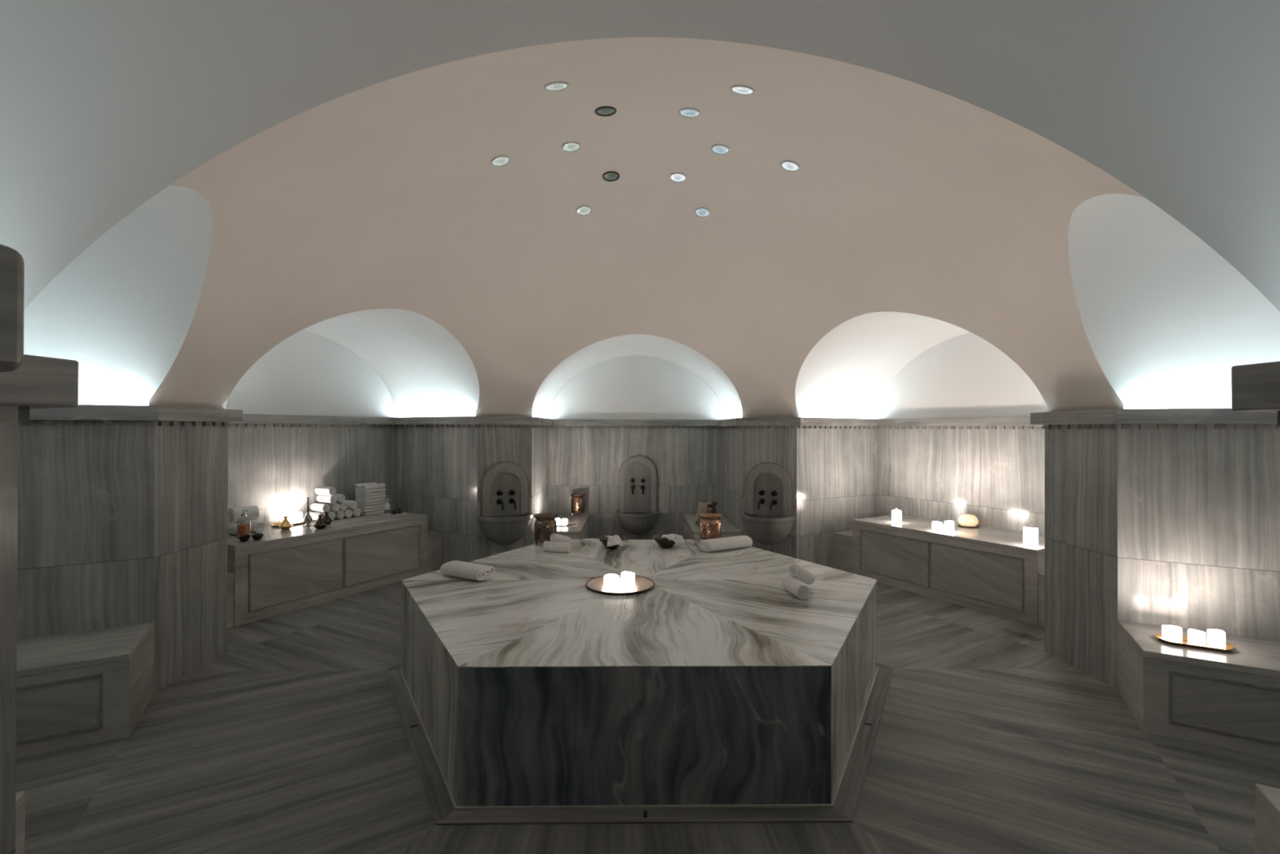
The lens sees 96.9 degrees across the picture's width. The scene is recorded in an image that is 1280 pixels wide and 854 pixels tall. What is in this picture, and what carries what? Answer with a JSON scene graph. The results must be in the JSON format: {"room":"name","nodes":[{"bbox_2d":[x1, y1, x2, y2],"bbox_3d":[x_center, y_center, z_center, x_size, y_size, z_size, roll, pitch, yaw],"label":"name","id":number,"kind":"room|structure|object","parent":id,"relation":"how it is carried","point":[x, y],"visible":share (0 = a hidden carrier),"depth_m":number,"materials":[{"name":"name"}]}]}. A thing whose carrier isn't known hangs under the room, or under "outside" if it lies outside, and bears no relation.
{"room":"spa","nodes":[
{"label":"spa","id":0,"kind":"room"},
{"bbox_2d":[0,406,17,853],"bbox_3d":[-1.847,0.754,0.908,1.674,1.587,0.867,0,0,11],"label":"wall","id":1,"kind":"structure","parent":0,"point":[8,430],"depth_m":1.00,"materials":[{"name":"stone"}]},
{"bbox_2d":[0,354,78,422],"bbox_3d":[-1.931,-0.069,0.825,1.791,0.116,1.132,0,0,-1],"label":"trim","id":2,"kind":"structure","parent":1,"relation":"attached to","point":[39,382],"depth_m":0.99,"materials":[{"name":"stone"}]},
{"bbox_2d":[23,185,212,405],"bbox_3d":[-2.625,-0.511,2.079,1.675,0.946,2.324,0,0,-31],"label":"ceiling","id":3,"kind":"structure","parent":0,"point":[124,308],"depth_m":2.98,"materials":[{"name":"paint"}]},
{"bbox_2d":[17,420,227,693],"bbox_3d":[-3.396,0.758,3.597,1.119,1.587,1.890,0,0,-1],"label":"wall","id":4,"kind":"structure","parent":0,"point":[117,525],"depth_m":3.25,"materials":[{"name":"stone"}]},
{"bbox_2d":[21,404,243,426],"bbox_3d":[-3.407,-0.065,3.600,1.276,0.116,2.049,0,0,-1],"label":"trim","id":5,"kind":"structure","parent":4,"relation":"attached to","point":[88,414],"depth_m":3.21,"materials":[{"name":"stone"}]},
{"bbox_2d":[226,329,395,417],"bbox_3d":[-3.398,-0.502,5.553,0.001,0.946,2.324,0,0,29],"label":"wall","id":6,"kind":"structure","parent":0,"point":[307,373],"depth_m":5.71,"materials":[{"name":"paint"}]},
{"bbox_2d":[227,413,395,426],"bbox_3d":[-3.436,-0.058,5.572,0.215,0.115,2.324,0,0,29],"label":"trim","id":7,"kind":"structure","parent":6,"relation":"attached to","point":[248,419],"depth_m":5.66,"materials":[{"name":"stone"}]},
{"bbox_2d":[227,423,395,525],"bbox_3d":[-3.489,0.764,5.598,0.200,1.587,2.324,0,0,29],"label":"wall","id":8,"kind":"structure","parent":0,"point":[275,470],"depth_m":5.61,"materials":[{"name":"stone"}]},
{"bbox_2d":[302,308,479,417],"bbox_3d":[-2.667,-0.501,5.144,1.675,0.946,2.324,0,0,29],"label":"ceiling","id":9,"kind":"structure","parent":0,"point":[425,371],"depth_m":5.82,"materials":[{"name":"paint"}]},
{"bbox_2d":[395,424,549,564],"bbox_3d":[-1.736,0.772,6.567,1.890,1.587,1.119,0,0,-31],"label":"wall","id":10,"kind":"structure","parent":0,"point":[439,472],"depth_m":6.17,"materials":[{"name":"stone"}]},
{"bbox_2d":[394,416,553,427],"bbox_3d":[-1.741,-0.050,6.581,2.049,0.116,1.276,0,0,-31],"label":"trim","id":11,"kind":"structure","parent":10,"relation":"attached to","point":[536,422],"depth_m":6.11,"materials":[{"name":"stone"}]},
{"bbox_2d":[478,461,533,544],"bbox_3d":[-1.363,0.805,5.939,0.570,0.880,0.340,0,0,-31],"label":"basin","id":12,"kind":"object","parent":10,"relation":"attached to","point":[504,485],"visible":1,"depth_m":6.00,"materials":[{"name":"stone"}]},
{"bbox_2d":[548,425,723,539],"bbox_3d":[-0.050,0.781,7.647,2.324,1.587,0.200,0,0,-1],"label":"wall","id":13,"kind":"structure","parent":0,"point":[688,462],"depth_m":7.55,"materials":[{"name":"stone"}]},
{"bbox_2d":[616,455,659,534],"bbox_3d":[-0.027,0.898,7.376,0.570,1.040,0.340,0,0,-1],"label":"basin","id":14,"kind":"object","parent":13,"relation":"attached to","point":[637,476],"visible":1,"depth_m":7.52,"materials":[{"name":"stone"}]},
{"bbox_2d":[549,355,723,419],"bbox_3d":[-0.045,-0.486,7.551,2.324,0.946,0.001,0,0,-1],"label":"wall","id":15,"kind":"structure","parent":0,"point":[630,387],"depth_m":7.55,"materials":[{"name":"paint"}]},
{"bbox_2d":[532,333,742,419],"bbox_3d":[-0.033,-0.488,6.714,2.324,0.946,1.675,0,0,-1],"label":"ceiling","id":16,"kind":"structure","parent":0,"point":[678,353],"depth_m":6.66,"materials":[{"name":"paint"}]},
{"bbox_2d":[0,0,1279,311],"bbox_3d":[0.047,-0.507,0.879,2.324,0.946,1.083,0,0,-1],"label":"ceiling","id":17,"kind":"structure","parent":0,"point":[105,105],"depth_m":1.08,"materials":[{"name":"paint"}]},
{"bbox_2d":[148,36,1144,417],"bbox_3d":[0.010,-0.958,3.650,5.768,1.753,5.279,0,0,-1],"label":"ceiling","id":18,"kind":"structure","parent":0,"point":[904,196],"depth_m":3.64,"materials":[{"name":"paint"}]},
{"bbox_2d":[491,155,510,166],"bbox_3d":[-0.895,-1.709,3.640,0.123,0.043,0.123,0,0,43],"label":"lens","id":19,"kind":"object","parent":18,"relation":"attached to","point":[499,161],"visible":1,"depth_m":3.63,"materials":[{"name":"glass"}]},
{"bbox_2d":[544,81,568,91],"bbox_3d":[-0.417,-1.706,2.838,0.124,0.043,0.121,0,0,33],"label":"lens","id":20,"kind":"object","parent":18,"relation":"attached to","point":[555,86],"visible":1,"depth_m":2.83,"materials":[{"name":"glass"}]},
{"bbox_2d":[561,141,581,151],"bbox_3d":[-0.443,-1.802,3.646,0.123,0.027,0.124,0,0,-6],"label":"lens","id":21,"kind":"object","parent":18,"relation":"attached to","point":[572,146],"visible":1,"depth_m":3.64,"materials":[{"name":"glass"}]},
{"bbox_2d":[576,205,591,215],"bbox_3d":[-0.439,-1.701,4.454,0.124,0.043,0.121,0,0,-35],"label":"lens","id":22,"kind":"object","parent":18,"relation":"attached to","point":[582,210],"visible":1,"depth_m":4.45,"materials":[{"name":"glass"}]},
{"bbox_2d":[595,106,616,116],"bbox_3d":[-0.196,-1.801,3.232,0.124,0.027,0.124,0,0,26],"label":"lens","id":23,"kind":"object","parent":18,"relation":"attached to","point":[604,111],"visible":1,"depth_m":3.23,"materials":[{"name":"glass"}]},
{"bbox_2d":[602,171,619,181],"bbox_3d":[-0.208,-1.799,4.066,0.124,0.027,0.123,0,0,-22],"label":"lens","id":24,"kind":"object","parent":18,"relation":"attached to","point":[608,175],"visible":1,"depth_m":4.06,"materials":[{"name":"glass"}]},
{"bbox_2d":[669,172,686,182],"bbox_3d":[0.274,-1.793,4.073,0.124,0.028,0.123,0,0,26],"label":"lens","id":25,"kind":"object","parent":18,"relation":"attached to","point":[677,177],"visible":1,"depth_m":4.07,"materials":[{"name":"glass"}]},
{"bbox_2d":[679,107,700,118],"bbox_3d":[0.285,-1.796,3.239,0.124,0.028,0.123,0,0,-28],"label":"lens","id":26,"kind":"object","parent":18,"relation":"attached to","point":[691,113],"visible":1,"depth_m":3.23,"materials":[{"name":"glass"}]},
{"bbox_2d":[694,207,710,217],"bbox_3d":[0.494,-1.690,4.467,0.124,0.044,0.121,0,0,16],"label":"lens","id":27,"kind":"object","parent":18,"relation":"attached to","point":[703,212],"visible":1,"depth_m":4.46,"materials":[{"name":"glass"}]},
{"bbox_2d":[711,144,730,155],"bbox_3d":[0.520,-1.792,3.659,0.124,0.028,0.124,0,0,10],"label":"lens","id":28,"kind":"object","parent":18,"relation":"attached to","point":[722,149],"visible":1,"depth_m":3.65,"materials":[{"name":"glass"}]},
{"bbox_2d":[730,84,755,95],"bbox_3d":[0.516,-1.696,2.851,0.124,0.044,0.121,0,0,-27],"label":"lens","id":29,"kind":"object","parent":18,"relation":"attached to","point":[743,90],"visible":1,"depth_m":2.84,"materials":[{"name":"glass"}]},
{"bbox_2d":[780,160,799,171],"bbox_3d":[0.972,-1.688,3.665,0.120,0.045,0.124,0,0,-6],"label":"lens","id":30,"kind":"object","parent":18,"relation":"attached to","point":[789,166],"visible":1,"depth_m":3.66,"materials":[{"name":"glass"}]},
{"bbox_2d":[15,581,1279,853],"bbox_3d":[0.003,1.562,3.642,16.628,0.001,14.400,0,0,-1],"label":"floor","id":31,"kind":"structure","parent":0,"point":[292,740],"depth_m":2.58,"materials":[{"name":"stone"}]},
{"bbox_2d":[15,791,25,853],"bbox_3d":[-2.340,1.338,1.212,1.292,0.417,0.547,0,0,-31],"label":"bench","id":32,"kind":"object","parent":31,"relation":"on","point":[20,796],"visible":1,"depth_m":1.74,"materials":[{"name":"stone"}]},
{"bbox_2d":[16,622,153,759],"bbox_3d":[-3.250,1.341,2.738,1.292,0.417,0.547,0,0,-31],"label":"bench","id":33,"kind":"object","parent":31,"relation":"on","point":[77,689],"visible":1,"depth_m":2.78,"materials":[{"name":"stone"}]},
{"bbox_2d":[226,511,441,628],"bbox_3d":[-3.062,1.243,5.357,0.782,0.630,2.324,0,0,29],"label":"bench","id":34,"kind":"object","parent":31,"relation":"on","point":[300,566],"visible":0.64,"depth_m":5.04,"materials":[{"name":"stone"}]},
{"bbox_2d":[227,523,239,535],"bbox_3d":[-3.446,0.877,4.848,0.201,0.096,0.092,0,0,29],"label":"rolled towel","id":35,"kind":"object","parent":34,"relation":"on","point":[232,527],"visible":0.45,"depth_m":4.82,"materials":[{"name":"white fabric"}]},
{"bbox_2d":[237,510,250,536],"bbox_3d":[-3.315,0.809,4.744,0.096,0.232,0.096,0,0,-18],"label":"oil bottle","id":36,"kind":"object","parent":34,"relation":"on","point":[242,529],"visible":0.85,"depth_m":4.71,"materials":[{"name":"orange glass"}]},
{"bbox_2d":[243,520,265,533],"bbox_3d":[-3.395,0.877,4.980,0.202,0.096,0.091,0,0,29],"label":"rolled towel","id":37,"kind":"object","parent":34,"relation":"on","point":[255,526],"visible":0.78,"depth_m":4.93,"materials":[{"name":"white fabric"}]},
{"bbox_2d":[227,505,259,522],"bbox_3d":[-3.457,0.759,4.944,0.120,0.126,0.201,0,0,29],"label":"rolled towel","id":38,"kind":"object","parent":37,"relation":"on","point":[233,513],"visible":0.95,"depth_m":4.90,"materials":[{"name":"white fabric"}]},
{"bbox_2d":[278,515,293,529],"bbox_3d":[-3.207,0.867,5.133,0.114,0.120,0.114,0,0,-18],"label":"pot","id":39,"kind":"object","parent":34,"relation":"on","point":[286,525],"visible":1,"depth_m":5.11,"materials":[{"name":"gold metal"}]},
{"bbox_2d":[303,497,312,525],"bbox_3d":[-3.120,0.794,5.329,0.072,0.268,0.072,0,0,-1],"label":"sprinkler","id":40,"kind":"object","parent":34,"relation":"on","point":[308,518],"visible":1,"depth_m":5.31,"materials":[{"name":"silver metal"}]},
{"bbox_2d":[312,514,327,528],"bbox_3d":[-2.919,0.865,5.176,0.120,0.126,0.120,0,0,-18],"label":"pot","id":41,"kind":"object","parent":34,"relation":"on","point":[320,523],"visible":1,"depth_m":5.15,"materials":[{"name":"brown metal"}]},
{"bbox_2d":[317,511,335,519],"bbox_3d":[-3.158,0.885,5.684,0.226,0.086,0.080,0,0,28],"label":"rolled towel","id":42,"kind":"object","parent":34,"relation":"on","point":[331,514],"visible":0.45,"depth_m":5.63,"materials":[{"name":"white fabric"}]},
{"bbox_2d":[310,502,329,512],"bbox_3d":[-3.185,0.803,5.645,0.226,0.086,0.080,0,0,32],"label":"rolled towel","id":43,"kind":"object","parent":42,"relation":"on","point":[317,507],"visible":0.95,"depth_m":5.60,"materials":[{"name":"white fabric"}]},
{"bbox_2d":[330,510,344,519],"bbox_3d":[-3.110,0.885,5.766,0.226,0.086,0.080,0,0,29],"label":"rolled towel","id":44,"kind":"object","parent":34,"relation":"on","point":[340,514],"visible":0.48,"depth_m":5.71,"materials":[{"name":"white fabric"}]},
{"bbox_2d":[320,502,340,511],"bbox_3d":[-3.133,0.804,5.725,0.226,0.086,0.080,0,0,30],"label":"rolled towel","id":45,"kind":"object","parent":44,"relation":"on","point":[333,507],"visible":0.5,"depth_m":5.66,"materials":[{"name":"white fabric"}]},
{"bbox_2d":[316,494,337,503],"bbox_3d":[-3.140,0.722,5.683,0.226,0.086,0.080,0,0,29],"label":"rolled towel","id":46,"kind":"object","parent":45,"relation":"on","point":[320,498],"visible":1,"depth_m":5.64,"materials":[{"name":"white fabric"}]},
{"bbox_2d":[315,485,336,495],"bbox_3d":[-3.155,0.640,5.683,0.226,0.086,0.080,0,0,27],"label":"rolled towel","id":47,"kind":"object","parent":46,"relation":"on","point":[327,491],"visible":1,"depth_m":5.65,"materials":[{"name":"white fabric"}]},
{"bbox_2d":[359,510,384,515],"bbox_3d":[-2.877,0.914,6.062,0.193,0.032,0.236,0,0,31],"label":"folded towel","id":48,"kind":"object","parent":34,"relation":"on","point":[380,511],"visible":0.59,"depth_m":5.98,"materials":[{"name":"white fabric"}]},
{"bbox_2d":[360,506,384,512],"bbox_3d":[-2.881,0.880,6.055,0.193,0.032,0.236,0,0,30],"label":"folded towel","id":49,"kind":"object","parent":48,"relation":"on","point":[368,510],"visible":0.6,"depth_m":5.97,"materials":[{"name":"white fabric"}]},
{"bbox_2d":[355,503,384,509],"bbox_3d":[-2.883,0.846,6.059,0.193,0.033,0.236,0,0,30],"label":"folded towel","id":50,"kind":"object","parent":49,"relation":"on","point":[362,507],"visible":0.77,"depth_m":5.98,"materials":[{"name":"white fabric"}]},
{"bbox_2d":[356,500,386,506],"bbox_3d":[-2.879,0.812,6.065,0.193,0.033,0.236,0,0,31],"label":"folded towel","id":51,"kind":"object","parent":50,"relation":"on","point":[383,501],"visible":0.8,"depth_m":5.98,"materials":[{"name":"white fabric"}]},
{"bbox_2d":[355,497,386,502],"bbox_3d":[-2.879,0.778,6.056,0.193,0.033,0.237,0,0,29],"label":"folded towel","id":52,"kind":"object","parent":51,"relation":"on","point":[377,499],"visible":0.81,"depth_m":5.98,"materials":[{"name":"white fabric"}]},
{"bbox_2d":[355,494,386,499],"bbox_3d":[-2.880,0.744,6.058,0.193,0.033,0.235,0,0,29],"label":"folded towel","id":53,"kind":"object","parent":52,"relation":"on","point":[377,495],"visible":0.87,"depth_m":5.98,"materials":[{"name":"white fabric"}]},
{"bbox_2d":[355,491,385,496],"bbox_3d":[-2.881,0.710,6.056,0.193,0.033,0.236,0,0,29],"label":"folded towel","id":54,"kind":"object","parent":53,"relation":"on","point":[378,492],"visible":0.87,"depth_m":5.98,"materials":[{"name":"white fabric"}]},
{"bbox_2d":[355,488,386,493],"bbox_3d":[-2.879,0.676,6.058,0.192,0.033,0.236,0,0,29],"label":"folded towel","id":55,"kind":"object","parent":54,"relation":"on","point":[370,491],"visible":0.89,"depth_m":5.99,"materials":[{"name":"white fabric"}]},
{"bbox_2d":[354,482,385,489],"bbox_3d":[-2.886,0.631,6.060,0.193,0.055,0.236,0,0,30],"label":"folded towel","id":56,"kind":"object","parent":55,"relation":"on","point":[367,486],"visible":1,"depth_m":6.00,"materials":[{"name":"white fabric"}]},
{"bbox_2d":[531,513,589,544],"bbox_3d":[-0.930,1.361,6.887,0.547,0.417,1.292,0,0,-1],"label":"bench","id":57,"kind":"object","parent":31,"relation":"on","point":[580,531],"visible":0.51,"depth_m":6.65,"materials":[{"name":"stone"}]},
{"bbox_2d":[570,493,586,515],"bbox_3d":[-0.813,1.012,7.423,0.210,0.284,0.210,0,0,32],"label":"pail","id":58,"kind":"object","parent":57,"relation":"on","point":[577,501],"visible":1,"depth_m":7.35,"materials":[{"name":"metal"}]},
{"bbox_2d":[401,539,876,805],"bbox_3d":[0.004,1.272,3.643,3.056,0.579,2.647,0,0,-1],"label":"platform","id":59,"kind":"object","parent":31,"relation":"on","point":[713,683],"visible":0.87,"depth_m":2.38,"materials":[{"name":"stone"}]},
{"bbox_2d":[440,560,494,580],"bbox_3d":[-1.125,0.936,3.696,0.332,0.084,0.169,0,0,29],"label":"rolled towel","id":60,"kind":"object","parent":59,"relation":"on","point":[465,570],"visible":1,"depth_m":3.64,"materials":[{"name":"white fabric"}]},
{"bbox_2d":[533,512,558,544],"bbox_3d":[-0.788,0.851,4.738,0.210,0.264,0.210,0,0,-24],"label":"pail","id":61,"kind":"object","parent":59,"relation":"on","point":[545,523],"visible":0.87,"depth_m":4.66,"materials":[{"name":"metal"}]},
{"bbox_2d":[542,541,571,552],"bbox_3d":[-0.652,0.941,4.452,0.211,0.084,0.080,0,0,11],"label":"rolled towel","id":62,"kind":"object","parent":59,"relation":"on","point":[548,546],"visible":1,"depth_m":4.42,"materials":[{"name":"white fabric"}]},
{"bbox_2d":[550,533,571,542],"bbox_3d":[-0.635,0.904,4.539,0.072,0.132,0.221,0,0,27],"label":"rolled towel","id":63,"kind":"object","parent":59,"relation":"on","point":[554,537],"visible":0.82,"depth_m":4.47,"materials":[{"name":"white fabric"}]},
{"bbox_2d":[597,533,626,548],"bbox_3d":[-0.231,0.940,4.625,0.231,0.090,0.231,0,0,-12],"label":"bowl","id":64,"kind":"object","parent":59,"relation":"on","point":[604,540],"visible":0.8,"depth_m":4.58,"materials":[{"name":"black metal"}]},
{"bbox_2d":[602,534,623,546],"bbox_3d":[-0.212,0.913,4.569,0.145,0.085,0.211,0,0,-16],"label":"washcloth","id":65,"kind":"object","parent":64,"relation":"on","point":[615,540],"visible":1,"depth_m":4.51,"materials":[{"name":"white fabric"}]},
{"bbox_2d":[586,573,654,595],"bbox_3d":[-0.122,0.974,3.507,0.427,0.016,0.427,0,0,-1],"label":"tray","id":66,"kind":"object","parent":59,"relation":"on","point":[642,584],"visible":0.73,"depth_m":3.47,"materials":[{"name":"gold metal"}]},
{"bbox_2d":[604,573,618,586],"bbox_3d":[-0.177,0.950,3.521,0.094,0.054,0.094,0,0,22],"label":"candle","id":67,"kind":"object","parent":66,"relation":"on","point":[610,580],"visible":0.88,"depth_m":3.48,"materials":[{"name":"beige wax"}]},
{"bbox_2d":[615,578,628,589],"bbox_3d":[-0.109,0.955,3.452,0.080,0.044,0.080,0,0,35],"label":"candle","id":68,"kind":"object","parent":66,"relation":"on","point":[620,584],"visible":1,"depth_m":3.42,"materials":[{"name":"beige wax"}]},
{"bbox_2d":[621,571,634,585],"bbox_3d":[-0.077,0.945,3.542,0.086,0.066,0.086,0,0,-41],"label":"candle","id":69,"kind":"object","parent":66,"relation":"on","point":[628,575],"visible":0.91,"depth_m":3.51,"materials":[{"name":"beige wax"}]},
{"bbox_2d":[652,533,676,547],"bbox_3d":[0.216,0.942,4.657,0.231,0.090,0.231,0,0,38],"label":"bowl","id":70,"kind":"object","parent":59,"relation":"on","point":[664,542],"visible":0.77,"depth_m":4.59,"materials":[{"name":"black metal"}]},
{"bbox_2d":[661,533,684,546],"bbox_3d":[0.261,0.910,4.613,0.150,0.078,0.211,0,0,-43],"label":"washcloth","id":71,"kind":"object","parent":70,"relation":"on","point":[679,539],"visible":1,"depth_m":4.57,"materials":[{"name":"white fabric"}]},
{"bbox_2d":[698,513,722,539],"bbox_3d":[0.603,0.863,4.847,0.205,0.249,0.205,0,0,16],"label":"pail","id":72,"kind":"object","parent":59,"relation":"on","point":[710,523],"visible":0.94,"depth_m":4.77,"materials":[{"name":"metal"}]},
{"bbox_2d":[698,535,752,551],"bbox_3d":[0.695,0.942,4.582,0.432,0.090,0.153,0,0,-29],"label":"rolled towel","id":73,"kind":"object","parent":59,"relation":"on","point":[740,541],"visible":1,"depth_m":4.52,"materials":[{"name":"white fabric"}]},
{"bbox_2d":[782,576,809,599],"bbox_3d":[0.912,0.942,3.326,0.079,0.084,0.202,0,0,-11],"label":"rolled towel","id":74,"kind":"object","parent":59,"relation":"on","point":[799,589],"visible":1,"depth_m":3.26,"materials":[{"name":"white fabric"}]},
{"bbox_2d":[788,564,814,584],"bbox_3d":[0.986,0.899,3.451,0.211,0.148,0.073,0,0,-42],"label":"rolled towel","id":75,"kind":"object","parent":59,"relation":"on","point":[796,571],"visible":1,"depth_m":3.41,"materials":[{"name":"white fabric"}]},
{"bbox_2d":[384,661,893,825],"bbox_3d":[0.003,1.556,3.642,3.272,0.012,2.834,0,0,-1],"label":"gutter","id":76,"kind":"object","parent":31,"relation":"on","point":[445,810],"visible":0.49,"depth_m":2.31,"materials":[{"name":"stone"}]},
{"bbox_2d":[683,514,742,539],"bbox_3d":[0.847,1.366,6.912,0.547,0.417,1.292,0,0,-1],"label":"bench","id":77,"kind":"object","parent":31,"relation":"on","point":[691,529],"visible":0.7,"depth_m":6.62,"materials":[{"name":"stone"}]},
{"bbox_2d":[702,501,717,513],"bbox_3d":[0.812,1.022,6.715,0.217,0.269,0.217,0,0,38],"label":"pail","id":78,"kind":"object","parent":77,"relation":"on","point":[712,508],"visible":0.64,"depth_m":6.63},
{"bbox_2d":[694,501,707,523],"bbox_3d":[0.715,1.014,6.673,0.114,0.255,0.242,0,0,-23],"label":"cloth","id":79,"kind":"object","parent":78,"relation":"hanging from","point":[702,507],"visible":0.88,"depth_m":6.64,"materials":[{"name":"beige fabric"}]},
{"bbox_2d":[831,514,1044,627],"bbox_3d":[3.021,1.276,5.441,0.782,0.600,2.324,0,0,-31],"label":"bench","id":80,"kind":"object","parent":31,"relation":"on","point":[990,570],"visible":0.72,"depth_m":5.13,"materials":[{"name":"stone"}]},
{"bbox_2d":[891,508,901,523],"bbox_3d":[2.618,0.906,5.783,0.092,0.141,0.092,0,0,9],"label":"candle","id":81,"kind":"object","parent":80,"relation":"on","point":[895,513],"visible":1,"depth_m":5.75,"materials":[{"name":"beige wax"}]},
{"bbox_2d":[932,520,942,532],"bbox_3d":[2.781,0.929,5.304,0.084,0.092,0.084,0,0,37],"label":"candle","id":82,"kind":"object","parent":80,"relation":"on","point":[936,526],"visible":1,"depth_m":5.27,"materials":[{"name":"beige wax"}]},
{"bbox_2d":[942,523,952,533],"bbox_3d":[2.828,0.932,5.205,0.080,0.087,0.080,0,0,-14],"label":"candle","id":83,"kind":"object","parent":80,"relation":"on","point":[947,528],"visible":1,"depth_m":5.17,"materials":[{"name":"beige wax"}]},
{"bbox_2d":[957,514,978,528],"bbox_3d":[3.218,0.917,5.558,0.190,0.121,0.190,0,0,-1],"label":"candle holder","id":84,"kind":"object","parent":80,"relation":"on","point":[971,521],"visible":1,"depth_m":5.50,"materials":[{"name":"glass"}]},
{"bbox_2d":[1022,526,1038,548],"bbox_3d":[3.168,0.894,4.597,0.100,0.160,0.101,0,0,40],"label":"candle","id":85,"kind":"object","parent":80,"relation":"on","point":[1030,535],"visible":1,"depth_m":4.56,"materials":[{"name":"beige wax"}]},
{"bbox_2d":[1117,620,1279,759],"bbox_3d":[3.280,1.360,2.829,1.292,0.417,0.547,0,0,29],"label":"bench","id":86,"kind":"object","parent":31,"relation":"on","point":[1229,699],"visible":1,"depth_m":2.83,"materials":[{"name":"stone"}]},
{"bbox_2d":[1154,632,1236,651],"bbox_3d":[2.931,1.142,3.001,0.310,0.018,0.150,0,0,29],"label":"tray","id":87,"kind":"object","parent":86,"relation":"on","point":[1184,642],"visible":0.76,"depth_m":2.96,"materials":[{"name":"gold metal"}]},
{"bbox_2d":[1161,625,1182,642],"bbox_3d":[2.859,1.107,3.046,0.080,0.077,0.080,0,0,6],"label":"candle","id":88,"kind":"object","parent":87,"relation":"on","point":[1170,633],"visible":1,"depth_m":3.02,"materials":[{"name":"beige wax"}]},
{"bbox_2d":[1187,628,1205,645],"bbox_3d":[2.942,1.109,2.995,0.068,0.073,0.068,0,0,-18],"label":"candle","id":89,"kind":"object","parent":87,"relation":"on","point":[1195,637],"visible":0.97,"depth_m":2.98,"materials":[{"name":"beige wax"}]},
{"bbox_2d":[1207,629,1225,648],"bbox_3d":[3.006,1.101,2.956,0.068,0.089,0.068,0,0,-32],"label":"candle","id":90,"kind":"object","parent":87,"relation":"on","point":[1215,637],"visible":0.99,"depth_m":2.94,"materials":[{"name":"beige wax"}]},
{"bbox_2d":[1254,783,1279,853],"bbox_3d":[2.413,1.353,1.277,1.292,0.417,0.547,0,0,29],"label":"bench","id":91,"kind":"object","parent":31,"relation":"on","point":[1267,798],"visible":1,"depth_m":1.76,"materials":[{"name":"stone"}]},
{"bbox_2d":[723,426,875,567],"bbox_3d":[1.665,0.783,6.614,1.890,1.587,1.119,0,0,29],"label":"wall","id":92,"kind":"structure","parent":0,"point":[832,472],"depth_m":6.23,"materials":[{"name":"stone"}]},
{"bbox_2d":[550,418,722,428],"bbox_3d":[-0.047,-0.041,7.592,2.324,0.115,0.215,0,0,-1],"label":"trim","id":93,"kind":"structure","parent":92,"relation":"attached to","point":[557,422],"depth_m":7.49,"materials":[{"name":"stone"}]},
{"bbox_2d":[741,461,795,544],"bbox_3d":[1.309,0.813,5.976,0.570,0.880,0.340,0,0,29],"label":"basin","id":94,"kind":"object","parent":92,"relation":"attached to","point":[769,486],"visible":1,"depth_m":6.04,"materials":[{"name":"stone"}]},
{"bbox_2d":[719,417,877,428],"bbox_3d":[1.674,-0.040,6.628,2.049,0.116,1.276,0,0,29],"label":"trim","id":95,"kind":"structure","parent":92,"relation":"attached to","point":[733,423],"depth_m":6.16,"materials":[{"name":"stone"}]},
{"bbox_2d":[795,311,969,418],"bbox_3d":[2.643,-0.485,5.218,1.675,0.946,2.324,0,0,-31],"label":"ceiling","id":96,"kind":"structure","parent":0,"point":[846,373],"depth_m":5.88,"materials":[{"name":"paint"}]},
{"bbox_2d":[875,426,1044,534],"bbox_3d":[3.444,0.785,5.694,0.200,1.587,2.324,0,0,-31],"label":"wall","id":97,"kind":"structure","parent":0,"point":[997,477],"depth_m":5.75,"materials":[{"name":"stone"}]},
{"bbox_2d":[875,332,1046,418],"bbox_3d":[3.362,-0.482,5.646,0.001,0.946,2.324,0,0,-31],"label":"wall","id":98,"kind":"structure","parent":0,"point":[965,375],"depth_m":5.79,"materials":[{"name":"paint"}]},
{"bbox_2d":[876,416,1043,429],"bbox_3d":[3.397,-0.037,5.667,0.215,0.115,2.324,0,0,-31],"label":"trim","id":99,"kind":"structure","parent":98,"relation":"attached to","point":[1020,421],"depth_m":5.72,"materials":[{"name":"stone"}]},
{"bbox_2d":[1044,423,1279,689],"bbox_3d":[3.407,0.778,3.691,1.119,1.587,1.890,0,0,-1],"label":"wall","id":100,"kind":"structure","parent":0,"point":[1171,526],"depth_m":3.30,"materials":[{"name":"stone"}]},
{"bbox_2d":[1030,408,1279,429],"bbox_3d":[3.423,-0.044,3.694,1.276,0.116,2.049,0,0,-1],"label":"trim","id":101,"kind":"structure","parent":100,"relation":"attached to","point":[1181,417],"depth_m":3.25,"materials":[{"name":"stone"}]},
{"bbox_2d":[1067,193,1279,408],"bbox_3d":[2.685,-0.495,2.152,1.675,0.946,2.324,0,0,29],"label":"arched niche","id":102,"kind":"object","parent":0,"point":[1166,320],"depth_m":3.02,"materials":[{"name":"paint"}]},
{"bbox_3d":[2.025,0.765,0.860,1.637,1.587,0.999,0,0,-1],"label":"wall","id":103,"kind":"structure","parent":0,"visible":0},
{"bbox_2d":[1231,360,1279,426],"bbox_3d":[2.024,-0.057,0.879,1.791,0.116,1.132,0,0,-1],"label":"trim","id":104,"kind":"structure","parent":103,"relation":"attached to","point":[1255,388],"depth_m":1.04,"materials":[{"name":"stone"}]},
{"bbox_3d":[-0.808,-0.598,-0.619,0.672,1.113,1.889,0,0,-1],"label":"wall","id":105,"kind":"structure","parent":0,"visible":0},
{"bbox_2d":[0,244,24,372],"bbox_3d":[-0.758,-0.083,-0.187,0.687,0.086,1.154,0,0,-1],"label":"trim","id":106,"kind":"structure","parent":105,"relation":"attached to","point":[11,262],"depth_m":0.38,"materials":[{"name":"stone"}]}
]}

